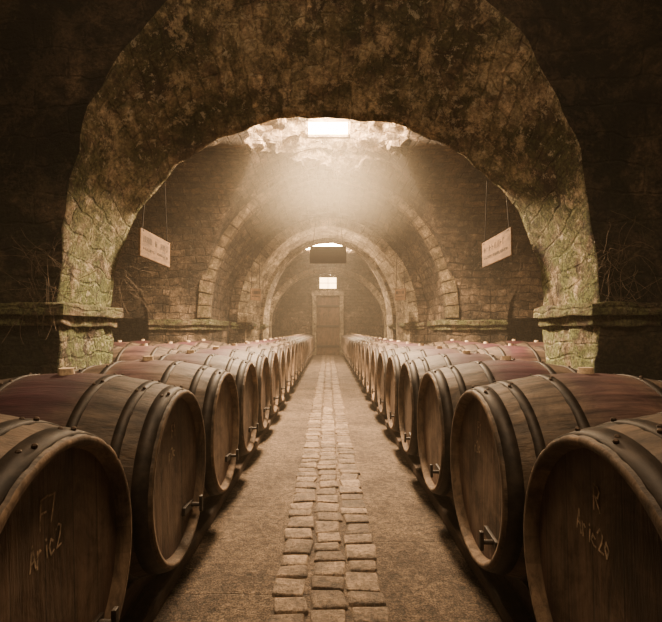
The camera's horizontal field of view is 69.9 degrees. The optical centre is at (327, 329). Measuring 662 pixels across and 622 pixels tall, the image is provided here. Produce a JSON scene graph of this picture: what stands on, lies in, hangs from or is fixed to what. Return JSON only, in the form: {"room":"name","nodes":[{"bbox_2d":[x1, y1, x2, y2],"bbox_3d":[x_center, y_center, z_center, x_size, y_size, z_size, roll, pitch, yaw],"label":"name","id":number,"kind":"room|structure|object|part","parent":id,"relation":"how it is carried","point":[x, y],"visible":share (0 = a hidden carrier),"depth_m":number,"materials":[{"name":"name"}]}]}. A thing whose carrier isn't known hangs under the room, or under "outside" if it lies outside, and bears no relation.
{"room":"wine cellar","nodes":[
{"label":"wine cellar","id":0,"kind":"room"},
{"bbox_2d":[137,285,165,342],"bbox_3d":[-3.700,-1.251,7.903,2.380,4.529,1.236,0,0,0],"label":"wall","id":1,"kind":"structure","parent":0,"point":[154,300],"depth_m":7.30,"materials":[{"name":"stone"}]},
{"bbox_2d":[153,355,502,621],"bbox_3d":[0.000,1.006,8.220,10.000,0.019,22.440,0,0,0],"label":"floor","id":2,"kind":"structure","parent":0,"point":[229,576],"depth_m":2.32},
{"bbox_2d":[119,357,310,621],"bbox_3d":[-0.910,0.903,8.373,0.620,0.204,18.546,0,0,0],"label":"rack","id":3,"kind":"object","parent":2,"relation":"on","point":[144,598],"visible":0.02,"depth_m":1.83,"materials":[{"name":"brown wood"}]},
{"bbox_2d":[0,414,131,621],"bbox_3d":[-0.899,0.500,0.935,0.830,0.736,0.716,0,0,0],"label":"wine barrel","id":4,"kind":"object","parent":3,"relation":"on","point":[66,512],"visible":1,"depth_m":0.95,"materials":[{"name":"brown wood"}]},
{"bbox_2d":[0,367,205,580],"bbox_3d":[-0.899,0.500,1.670,0.830,0.737,0.716,0,0,0],"label":"wine barrel","id":5,"kind":"object","parent":3,"relation":"on","point":[155,429],"visible":0.58,"depth_m":1.51,"materials":[{"name":"brown wood"}]},
{"bbox_2d":[74,356,238,497],"bbox_3d":[-0.899,0.500,2.405,0.830,0.749,0.728,0,1,1],"label":"wine barrel","id":6,"kind":"object","parent":3,"relation":"on","point":[215,390],"visible":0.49,"depth_m":2.29,"materials":[{"name":"brown wood"}]},
{"bbox_2d":[140,350,258,455],"bbox_3d":[-0.899,0.500,3.140,0.830,0.742,0.721,0,0,1],"label":"wine barrel","id":7,"kind":"object","parent":3,"relation":"on","point":[244,373],"visible":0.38,"depth_m":3.05,"materials":[{"name":"brown wood"}]},
{"bbox_2d":[180,346,270,431],"bbox_3d":[-0.899,0.500,3.875,0.830,0.737,0.716,0,0,0],"label":"wine barrel","id":8,"kind":"object","parent":3,"relation":"on","point":[261,363],"visible":0.29,"depth_m":3.80,"materials":[{"name":"brown wood"}]},
{"bbox_2d":[205,344,279,414],"bbox_3d":[-0.899,0.500,4.610,0.830,0.749,0.728,0,-1,1],"label":"wine barrel","id":9,"kind":"object","parent":3,"relation":"on","point":[272,356],"visible":0.27,"depth_m":4.57,"materials":[{"name":"brown wood"}]},
{"bbox_2d":[226,342,285,402],"bbox_3d":[-0.899,0.500,5.345,0.830,0.756,0.736,0,2,-1],"label":"wine barrel","id":10,"kind":"object","parent":3,"relation":"on","point":[280,352],"visible":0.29,"depth_m":5.27,"materials":[{"name":"brown wood"}]},
{"bbox_2d":[239,340,290,393],"bbox_3d":[-0.899,0.500,6.080,0.830,0.737,0.716,0,0,1],"label":"wine barrel","id":11,"kind":"object","parent":3,"relation":"on","point":[285,348],"visible":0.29,"depth_m":6.04,"materials":[{"name":"brown wood"}]},
{"bbox_2d":[252,339,294,386],"bbox_3d":[-0.899,0.500,6.815,0.830,0.748,0.727,0,-1,0],"label":"wine barrel","id":12,"kind":"object","parent":3,"relation":"on","point":[292,375],"visible":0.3,"depth_m":6.80,"materials":[{"name":"brown wood"}]},
{"bbox_2d":[259,338,297,380],"bbox_3d":[-0.899,0.500,7.550,0.830,0.759,0.739,0,2,1],"label":"wine barrel","id":13,"kind":"object","parent":3,"relation":"on","point":[270,339],"visible":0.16,"depth_m":7.52,"materials":[{"name":"brown wood"}]},
{"bbox_2d":[266,338,300,376],"bbox_3d":[-0.899,0.500,8.285,0.830,0.745,0.724,0,1,-1],"label":"wine barrel","id":14,"kind":"object","parent":3,"relation":"on","point":[296,342],"visible":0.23,"depth_m":8.25,"materials":[{"name":"brown wood"}]},
{"bbox_2d":[272,337,302,372],"bbox_3d":[-0.899,0.500,9.020,0.830,0.736,0.716,0,0,1],"label":"wine barrel","id":15,"kind":"object","parent":3,"relation":"on","point":[299,341],"visible":0.15,"depth_m":9.08,"materials":[{"name":"brown wood"}]},
{"bbox_2d":[281,336,304,369],"bbox_3d":[-0.899,0.500,9.755,0.830,0.737,0.716,0,0,1],"label":"wine barrel","id":16,"kind":"object","parent":3,"relation":"on","point":[302,341],"visible":0.21,"depth_m":9.74,"materials":[{"name":"brown wood"}]},
{"bbox_2d":[286,336,305,366],"bbox_3d":[-0.899,0.500,10.490,0.830,0.753,0.732,0,1,0],"label":"wine barrel","id":17,"kind":"object","parent":3,"relation":"on","point":[286,336],"visible":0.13,"depth_m":10.41,"materials":[{"name":"brown wood"}]},
{"bbox_2d":[285,335,308,361],"bbox_3d":[-0.899,0.500,11.960,0.830,0.744,0.723,0,-1,0],"label":"wine barrel","id":18,"kind":"object","parent":3,"relation":"on","point":[291,335],"visible":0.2,"depth_m":11.88,"materials":[{"name":"brown wood"}]},
{"bbox_2d":[288,336,307,363],"bbox_3d":[-0.899,0.500,11.225,0.830,0.738,0.717,0,0,0],"label":"wine barrel","id":19,"kind":"object","parent":3,"relation":"on","point":[288,336],"visible":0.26,"depth_m":11.35,"materials":[{"name":"brown wood"}]},
{"bbox_2d":[293,335,308,359],"bbox_3d":[-0.899,0.500,12.695,0.830,0.749,0.728,0,1,-1],"label":"wine barrel","id":20,"kind":"object","parent":3,"relation":"on","point":[293,335],"visible":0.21,"depth_m":12.49,"materials":[{"name":"brown wood"}]},
{"bbox_2d":[295,335,310,358],"bbox_3d":[-0.899,0.500,13.430,0.830,0.756,0.736,0,2,-1],"label":"wine barrel","id":21,"kind":"object","parent":3,"relation":"on","point":[295,335],"visible":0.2,"depth_m":13.23,"materials":[{"name":"brown wood"}]},
{"bbox_2d":[267,355,392,621],"bbox_3d":[-0.001,1.017,8.864,0.461,0.064,19.730,0,0,0],"label":"cobblestone path","id":22,"kind":"object","parent":2,"relation":"on","point":[328,602],"visible":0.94,"depth_m":2.27,"materials":[{"name":"stone"}]},
{"bbox_2d":[345,357,536,621],"bbox_3d":[0.910,0.903,8.373,0.620,0.204,18.546,0,0,0],"label":"rack","id":23,"kind":"object","parent":2,"relation":"on","point":[510,597],"visible":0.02,"depth_m":1.84,"materials":[{"name":"brown wood"}]},
{"bbox_2d":[346,335,362,359],"bbox_3d":[0.899,0.500,12.695,0.830,0.737,0.716,0,0,0],"label":"wine barrel","id":24,"kind":"object","parent":23,"relation":"on","point":[361,335],"visible":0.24,"depth_m":12.55,"materials":[{"name":"brown wood"}]},
{"bbox_2d":[349,336,367,363],"bbox_3d":[0.899,0.500,11.225,0.830,0.736,0.716,0,0,0],"label":"wine barrel","id":25,"kind":"object","parent":23,"relation":"on","point":[364,336],"visible":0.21,"depth_m":11.28,"materials":[{"name":"brown wood"}]},
{"bbox_2d":[347,335,370,361],"bbox_3d":[0.899,0.500,11.960,0.830,0.748,0.728,0,1,1],"label":"wine barrel","id":26,"kind":"object","parent":23,"relation":"on","point":[363,335],"visible":0.19,"depth_m":11.81,"materials":[{"name":"brown wood"}]},
{"bbox_2d":[350,336,369,366],"bbox_3d":[0.899,0.500,10.490,0.830,0.740,0.719,0,0,0],"label":"wine barrel","id":27,"kind":"object","parent":23,"relation":"on","point":[368,336],"visible":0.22,"depth_m":10.40,"materials":[{"name":"brown wood"}]},
{"bbox_2d":[352,336,373,369],"bbox_3d":[0.899,0.500,9.755,0.830,0.756,0.736,0,-2,1],"label":"wine barrel","id":28,"kind":"object","parent":23,"relation":"on","point":[353,341],"visible":0.16,"depth_m":9.69,"materials":[{"name":"brown wood"}]},
{"bbox_2d":[354,337,382,372],"bbox_3d":[0.899,0.500,9.020,0.830,0.737,0.716,0,0,0],"label":"wine barrel","id":29,"kind":"object","parent":23,"relation":"on","point":[355,342],"visible":0.2,"depth_m":8.95,"materials":[{"name":"brown wood"}]},
{"bbox_2d":[356,338,389,376],"bbox_3d":[0.899,0.500,8.285,0.830,0.737,0.716,0,0,0],"label":"wine barrel","id":30,"kind":"object","parent":23,"relation":"on","point":[358,342],"visible":0.17,"depth_m":8.22,"materials":[{"name":"brown wood"}]},
{"bbox_2d":[359,338,404,381],"bbox_3d":[0.899,0.500,7.550,0.830,0.737,0.716,0,0,0],"label":"wine barrel","id":31,"kind":"object","parent":23,"relation":"on","point":[384,339],"visible":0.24,"depth_m":7.48,"materials":[{"name":"brown wood"}]},
{"bbox_2d":[362,339,403,386],"bbox_3d":[0.899,0.500,6.815,0.830,0.758,0.738,0,2,1],"label":"wine barrel","id":32,"kind":"object","parent":23,"relation":"on","point":[365,346],"visible":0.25,"depth_m":6.73,"materials":[{"name":"brown wood"}]},
{"bbox_2d":[366,340,416,393],"bbox_3d":[0.899,0.500,6.080,0.830,0.737,0.716,0,0,0],"label":"wine barrel","id":33,"kind":"object","parent":23,"relation":"on","point":[369,348],"visible":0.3,"depth_m":6.00,"materials":[{"name":"brown wood"}]},
{"bbox_2d":[371,342,429,402],"bbox_3d":[0.899,0.500,5.345,0.830,0.737,0.716,0,0,1],"label":"wine barrel","id":34,"kind":"object","parent":23,"relation":"on","point":[375,352],"visible":0.21,"depth_m":5.27,"materials":[{"name":"brown wood"}]},
{"bbox_2d":[377,344,449,414],"bbox_3d":[0.899,0.500,4.610,0.830,0.737,0.716,0,0,-1],"label":"wine barrel","id":35,"kind":"object","parent":23,"relation":"on","point":[383,356],"visible":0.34,"depth_m":4.54,"materials":[{"name":"brown wood"}]},
{"bbox_2d":[386,346,477,431],"bbox_3d":[0.899,0.500,3.875,0.830,0.757,0.737,0,-2,0],"label":"wine barrel","id":36,"kind":"object","parent":23,"relation":"on","point":[394,363],"visible":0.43,"depth_m":3.79,"materials":[{"name":"brown wood"}]},
{"bbox_2d":[398,350,515,455],"bbox_3d":[0.899,0.500,3.140,0.830,0.737,0.716,0,0,0],"label":"wine barrel","id":37,"kind":"object","parent":23,"relation":"on","point":[412,372],"visible":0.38,"depth_m":3.03,"materials":[{"name":"brown wood"}]},
{"bbox_2d":[417,356,577,498],"bbox_3d":[0.899,0.500,2.405,0.830,0.737,0.716,0,0,0],"label":"wine barrel","id":38,"kind":"object","parent":23,"relation":"on","point":[440,390],"visible":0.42,"depth_m":2.28,"materials":[{"name":"brown wood"}]},
{"bbox_2d":[450,367,661,580],"bbox_3d":[0.899,0.500,1.670,0.830,0.744,0.723,0,-1,0],"label":"wine barrel","id":39,"kind":"object","parent":23,"relation":"on","point":[500,430],"visible":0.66,"depth_m":1.51,"materials":[{"name":"brown wood"}]},
{"bbox_2d":[523,412,661,621],"bbox_3d":[0.899,0.500,0.935,0.830,0.737,0.716,0,0,-1],"label":"wine barrel","id":40,"kind":"object","parent":23,"relation":"on","point":[592,522],"visible":1,"depth_m":0.94,"materials":[{"name":"brown wood"}]},
{"bbox_3d":[-1.790,0.930,5.700,0.475,0.140,2.900,0,0,0],"label":"rack","id":41,"kind":"object","parent":2,"relation":"on","visible":0},
{"bbox_2d":[112,344,185,362],"bbox_3d":[-1.779,0.500,4.620,0.830,0.757,0.737,0,-2,0],"label":"wine barrel","id":42,"kind":"object","parent":41,"relation":"on","point":[128,353],"visible":0.19,"depth_m":4.45,"materials":[{"name":"brown wood"}]},
{"bbox_2d":[148,342,204,351],"bbox_3d":[-1.779,0.500,5.355,0.830,0.737,0.716,0,0,0],"label":"wine barrel","id":43,"kind":"object","parent":41,"relation":"on","point":[185,347],"visible":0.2,"depth_m":5.26,"materials":[{"name":"brown wood"}]},
{"bbox_2d":[173,340,217,347],"bbox_3d":[-1.779,0.500,6.090,0.830,0.737,0.716,0,0,0],"label":"wine barrel","id":44,"kind":"object","parent":41,"relation":"on","point":[198,344],"visible":0.09,"depth_m":5.99,"materials":[{"name":"brown wood"}]},
{"bbox_2d":[191,339,230,345],"bbox_3d":[-1.779,0.500,6.825,0.830,0.758,0.738,0,2,0],"label":"wine barrel","id":45,"kind":"object","parent":41,"relation":"on","point":[203,340],"visible":0.16,"depth_m":6.74,"materials":[{"name":"brown wood"}]},
{"bbox_3d":[-2.670,0.930,5.700,0.475,0.140,2.900,0,0,0],"label":"rack","id":46,"kind":"object","parent":2,"relation":"on","visible":0},
{"bbox_2d":[113,340,141,346],"bbox_3d":[-2.659,0.500,6.090,0.830,0.737,0.716,0,0,-1],"label":"wine barrel","id":47,"kind":"object","parent":46,"relation":"on","point":[119,342],"visible":0.08,"depth_m":5.99,"materials":[{"name":"brown wood"}]},
{"bbox_2d":[129,339,165,344],"bbox_3d":[-2.659,0.500,6.825,0.830,0.758,0.738,0,-2,0],"label":"wine barrel","id":48,"kind":"object","parent":46,"relation":"on","point":[142,341],"visible":0.09,"depth_m":6.74,"materials":[{"name":"brown wood"}]},
{"bbox_3d":[1.790,0.930,5.700,0.475,0.140,2.900,0,0,0],"label":"rack","id":49,"kind":"object","parent":2,"relation":"on","visible":0},
{"bbox_2d":[425,339,464,345],"bbox_3d":[1.779,0.500,6.825,0.830,0.741,0.720,0,0,1],"label":"wine barrel","id":50,"kind":"object","parent":49,"relation":"on","point":[451,340],"visible":0.15,"depth_m":6.74,"materials":[{"name":"brown wood"}]},
{"bbox_2d":[439,340,482,348],"bbox_3d":[1.779,0.500,6.090,0.830,0.737,0.716,0,0,1],"label":"wine barrel","id":51,"kind":"object","parent":49,"relation":"on","point":[455,344],"visible":0.11,"depth_m":6.00,"materials":[{"name":"brown wood"}]},
{"bbox_2d":[451,342,507,350],"bbox_3d":[1.779,0.500,5.355,0.830,0.737,0.716,0,0,1],"label":"wine barrel","id":52,"kind":"object","parent":49,"relation":"on","point":[471,347],"visible":0.12,"depth_m":5.26,"materials":[{"name":"brown wood"}]},
{"bbox_2d":[470,343,544,362],"bbox_3d":[1.779,0.500,4.620,0.830,0.737,0.716,0,0,0],"label":"wine barrel","id":53,"kind":"object","parent":49,"relation":"on","point":[525,353],"visible":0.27,"depth_m":4.45,"materials":[{"name":"brown wood"}]},
{"bbox_3d":[2.670,0.930,5.700,0.475,0.140,2.900,0,0,0],"label":"rack","id":54,"kind":"object","parent":2,"relation":"on","visible":0},
{"bbox_2d":[490,339,526,344],"bbox_3d":[2.659,0.500,6.825,0.830,0.736,0.716,0,0,0],"label":"wine barrel","id":55,"kind":"object","parent":54,"relation":"on","point":[513,341],"visible":0.13,"depth_m":6.74,"materials":[{"name":"brown wood"}]},
{"bbox_2d":[514,340,544,346],"bbox_3d":[2.659,0.500,6.090,0.830,0.736,0.716,0,0,1],"label":"wine barrel","id":56,"kind":"object","parent":54,"relation":"on","point":[535,343],"visible":0.09,"depth_m":5.99,"materials":[{"name":"brown wood"}]},
{"bbox_2d":[272,273,383,354],"bbox_3d":[0.001,-1.301,19.001,9.819,4.614,0.028,0,0,0],"label":"wall","id":57,"kind":"structure","parent":0,"point":[294,314],"depth_m":19.00,"materials":[{"name":"brick"}]},
{"bbox_2d":[312,291,343,354],"bbox_3d":[0.000,-0.280,18.860,1.300,2.560,0.280,0,0,0],"label":"door frame","id":58,"kind":"structure","parent":57,"relation":"in","point":[340,294],"depth_m":18.74,"materials":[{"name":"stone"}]},
{"bbox_2d":[317,297,338,354],"bbox_3d":[0.000,-0.150,18.883,0.896,2.300,0.085,0,0,0],"label":"door leaf","id":59,"kind":"structure","parent":58,"relation":"attached to","point":[327,305],"depth_m":18.88,"materials":[{"name":"brown wood"}]},
{"bbox_2d":[318,276,337,290],"bbox_3d":[0.000,-1.870,18.900,0.820,0.580,0.160,0,0,0],"label":"frame","id":60,"kind":"object","parent":57,"relation":"attached to","point":[319,277],"visible":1,"depth_m":18.82,"materials":[{"name":"stone"}]},
{"bbox_2d":[320,278,335,287],"bbox_3d":[0.000,-1.870,18.920,0.660,0.440,0.030,0,0,0],"label":"pane","id":61,"kind":"object","parent":57,"relation":"attached to","point":[324,282],"visible":1,"depth_m":18.91,"materials":[{"name":"white glass"}]},
{"bbox_2d":[272,273,383,325],"bbox_3d":[0.001,-1.232,17.275,4.209,2.131,3.457,0,0,0],"label":"vault","id":62,"kind":"object","parent":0,"point":[291,286],"visible":0.23,"depth_m":18.59,"materials":[{"name":"stone"}]},
{"bbox_2d":[165,140,490,343],"bbox_3d":[0.000,-1.252,7.952,5.002,4.522,1.338,0,0,0],"label":"stone arch","id":63,"kind":"object","parent":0,"point":[328,196],"visible":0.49,"depth_m":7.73,"materials":[{"name":"stone"}]},
{"bbox_2d":[148,319,228,329],"bbox_3d":[-2.257,-0.078,7.852,0.992,0.179,1.264,0,0,0],"label":"ledge","id":64,"kind":"object","parent":63,"relation":"attached to","point":[166,324],"visible":0.89,"depth_m":7.26,"materials":[{"name":"stone"}]},
{"bbox_2d":[250,235,260,300],"bbox_3d":[-1.217,-1.050,7.997,0.030,1.100,0.220,0,0,40],"label":"hanging sign","id":65,"kind":"object","parent":63,"relation":"hanging from","point":[255,294],"visible":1,"depth_m":7.98,"materials":[{"name":"wood"}]},
{"bbox_2d":[310,212,345,263],"bbox_3d":[0.000,-1.633,8.296,0.640,0.936,0.030,0,0,0],"label":"hanging sign","id":66,"kind":"object","parent":63,"relation":"hanging from","point":[318,254],"visible":1,"depth_m":8.29,"materials":[{"name":"wood"}]},
{"bbox_2d":[395,235,405,300],"bbox_3d":[1.217,-1.050,7.997,0.030,1.100,0.220,0,0,-40],"label":"hanging sign","id":67,"kind":"object","parent":63,"relation":"hanging from","point":[400,294],"visible":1,"depth_m":7.98,"materials":[{"name":"wood"}]},
{"bbox_2d":[427,319,507,330],"bbox_3d":[2.254,-0.081,7.848,0.988,0.184,1.259,0,0,0],"label":"ledge","id":68,"kind":"object","parent":63,"relation":"attached to","point":[465,324],"visible":0.93,"depth_m":7.26,"materials":[{"name":"stone"}]},
{"bbox_2d":[269,260,386,337],"bbox_3d":[0.000,-1.251,15.399,9.800,4.522,0.432,0,0,0],"label":"stone arch","id":69,"kind":"object","parent":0,"point":[300,267],"visible":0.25,"depth_m":15.20,"materials":[{"name":"stone"}]},
{"bbox_2d":[112,128,544,318],"bbox_3d":[0.000,-1.305,5.700,9.808,2.282,3.310,0,0,0],"label":"vault","id":70,"kind":"object","parent":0,"point":[446,190],"visible":0.23,"depth_m":6.83,"materials":[{"name":"brick"}]},
{"bbox_2d":[138,182,169,267],"bbox_3d":[-1.635,-1.073,4.509,0.030,0.856,0.660,0,-2,3],"label":"hanging sign","id":71,"kind":"object","parent":70,"relation":"hanging from","point":[151,247],"visible":0.95,"depth_m":4.44,"materials":[{"name":"wood"}]},
{"bbox_2d":[244,118,409,176],"bbox_3d":[0.000,-2.787,5.550,2.709,1.326,2.367,0,0,0],"label":"ceiling plaster patch","id":72,"kind":"object","parent":70,"relation":"attached to","point":[340,135],"visible":0.2,"depth_m":6.26,"materials":[{"name":"white paint"}]},
{"bbox_3d":[0.000,-2.600,6.118,0.500,0.160,0.020,0,0,0],"label":"lit pane","id":73,"kind":"part","parent":72,"relation":"part of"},
{"bbox_2d":[482,180,512,267],"bbox_3d":[1.596,-1.070,4.500,0.031,0.876,0.669,0,0,-4],"label":"hanging sign","id":74,"kind":"object","parent":70,"relation":"hanging from","point":[499,247],"visible":0.98,"depth_m":4.45,"materials":[{"name":"wood"}]},
{"bbox_2d":[284,249,372,271],"bbox_3d":[0.000,-1.255,13.299,4.610,2.184,3.911,0,0,0],"label":"vault","id":75,"kind":"object","parent":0,"point":[305,255],"visible":0.11,"depth_m":14.52,"materials":[{"name":"brick"}]},
{"bbox_2d":[301,244,353,253],"bbox_3d":[0.000,-2.678,12.900,2.064,1.244,2.064,0,0,0],"label":"shaft","id":76,"kind":"object","parent":75,"relation":"attached to","point":[348,250],"visible":0.02,"depth_m":13.39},
{"bbox_3d":[0.000,-2.400,13.400,1.300,0.260,0.020,0,0,0],"label":"lit pane","id":77,"kind":"part","parent":76,"relation":"part of","materials":[{"name":"white glass"}]},
{"bbox_2d":[112,213,544,344],"bbox_3d":[0.000,-1.250,8.950,9.800,4.523,0.729,0,0,0],"label":"stone arch","id":78,"kind":"object","parent":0,"point":[127,329],"visible":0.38,"depth_m":8.60,"materials":[{"name":"stone"}]},
{"bbox_2d":[231,322,256,328],"bbox_3d":[-1.561,-0.075,8.958,0.398,0.133,0.839,0,0,0],"label":"ledge","id":79,"kind":"object","parent":78,"relation":"attached to","point":[242,325],"visible":0.85,"depth_m":8.58,"materials":[{"name":"stone"}]},
{"bbox_2d":[398,322,424,328],"bbox_3d":[1.561,-0.074,8.959,0.399,0.134,0.839,0,0,0],"label":"ledge","id":80,"kind":"object","parent":78,"relation":"attached to","point":[420,325],"visible":0.9,"depth_m":8.58,"materials":[{"name":"stone"}]},
{"bbox_2d":[260,238,396,339],"bbox_3d":[0.000,-1.250,11.149,9.800,4.518,0.528,0,0,0],"label":"stone arch","id":81,"kind":"object","parent":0,"point":[264,333],"visible":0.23,"depth_m":11.20,"materials":[{"name":"stone"}]},
{"bbox_2d":[260,324,267,328],"bbox_3d":[-1.565,-0.073,11.149,0.290,0.137,0.660,0,0,0],"label":"ledge","id":82,"kind":"object","parent":81,"relation":"attached to","point":[262,326],"visible":0.38,"depth_m":10.86,"materials":[{"name":"stone"}]},
{"bbox_2d":[388,324,396,328],"bbox_3d":[1.568,-0.074,11.151,0.282,0.131,0.666,0,0,0],"label":"ledge","id":83,"kind":"object","parent":81,"relation":"attached to","point":[393,326],"visible":0.46,"depth_m":10.86,"materials":[{"name":"stone"}]},
{"bbox_2d":[0,0,661,380],"bbox_3d":[0.000,-1.247,3.698,9.801,4.560,0.872,0,0,0],"label":"stone arch","id":84,"kind":"object","parent":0,"point":[558,103],"visible":0.8,"depth_m":3.42,"materials":[{"name":"stone"}]},
{"bbox_2d":[0,229,99,343],"bbox_3d":[-1.936,-0.301,3.199,0.766,0.796,0.284,0,0,-13],"label":"vine","id":85,"kind":"object","parent":84,"relation":"attached to","point":[35,255],"visible":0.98,"depth_m":3.23,"materials":[{"name":"brown plant"}]},
{"bbox_2d":[0,302,122,326],"bbox_3d":[-2.051,-0.109,3.701,0.520,0.183,0.967,0,0,0],"label":"ledge","id":86,"kind":"object","parent":84,"relation":"attached to","point":[10,313],"visible":0.9,"depth_m":3.27,"materials":[{"name":"stone"}]},
{"bbox_2d":[110,253,161,327],"bbox_3d":[-1.799,-0.438,4.081,0.710,0.889,0.169,0,0,5],"label":"vine","id":87,"kind":"object","parent":84,"relation":"attached to","point":[126,253],"visible":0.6,"depth_m":4.12,"materials":[{"name":"brown plant"}]},
{"bbox_2d":[500,237,541,304],"bbox_3d":[1.828,-0.434,4.097,0.751,0.749,0.138,0,0,-7],"label":"vine","id":88,"kind":"object","parent":84,"relation":"attached to","point":[521,237],"visible":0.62,"depth_m":4.12,"materials":[{"name":"brown plant"}]},
{"bbox_2d":[532,301,661,326],"bbox_3d":[2.051,-0.109,3.697,0.518,0.184,0.962,0,0,0],"label":"ledge","id":89,"kind":"object","parent":84,"relation":"attached to","point":[557,315],"visible":0.87,"depth_m":3.27,"materials":[{"name":"stone"}]},
{"bbox_2d":[552,210,661,363],"bbox_3d":[1.943,-0.275,3.220,0.890,1.104,0.233,0,0,0],"label":"vine","id":90,"kind":"object","parent":84,"relation":"attached to","point":[619,250],"visible":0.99,"depth_m":3.25,"materials":[{"name":"brown plant"}]},
{"bbox_2d":[490,286,519,342],"bbox_3d":[3.700,-1.252,7.901,2.380,4.521,1.233,0,0,0],"label":"wall","id":91,"kind":"structure","parent":0,"point":[501,303],"depth_m":7.30,"materials":[{"name":"stone"}]}
]}

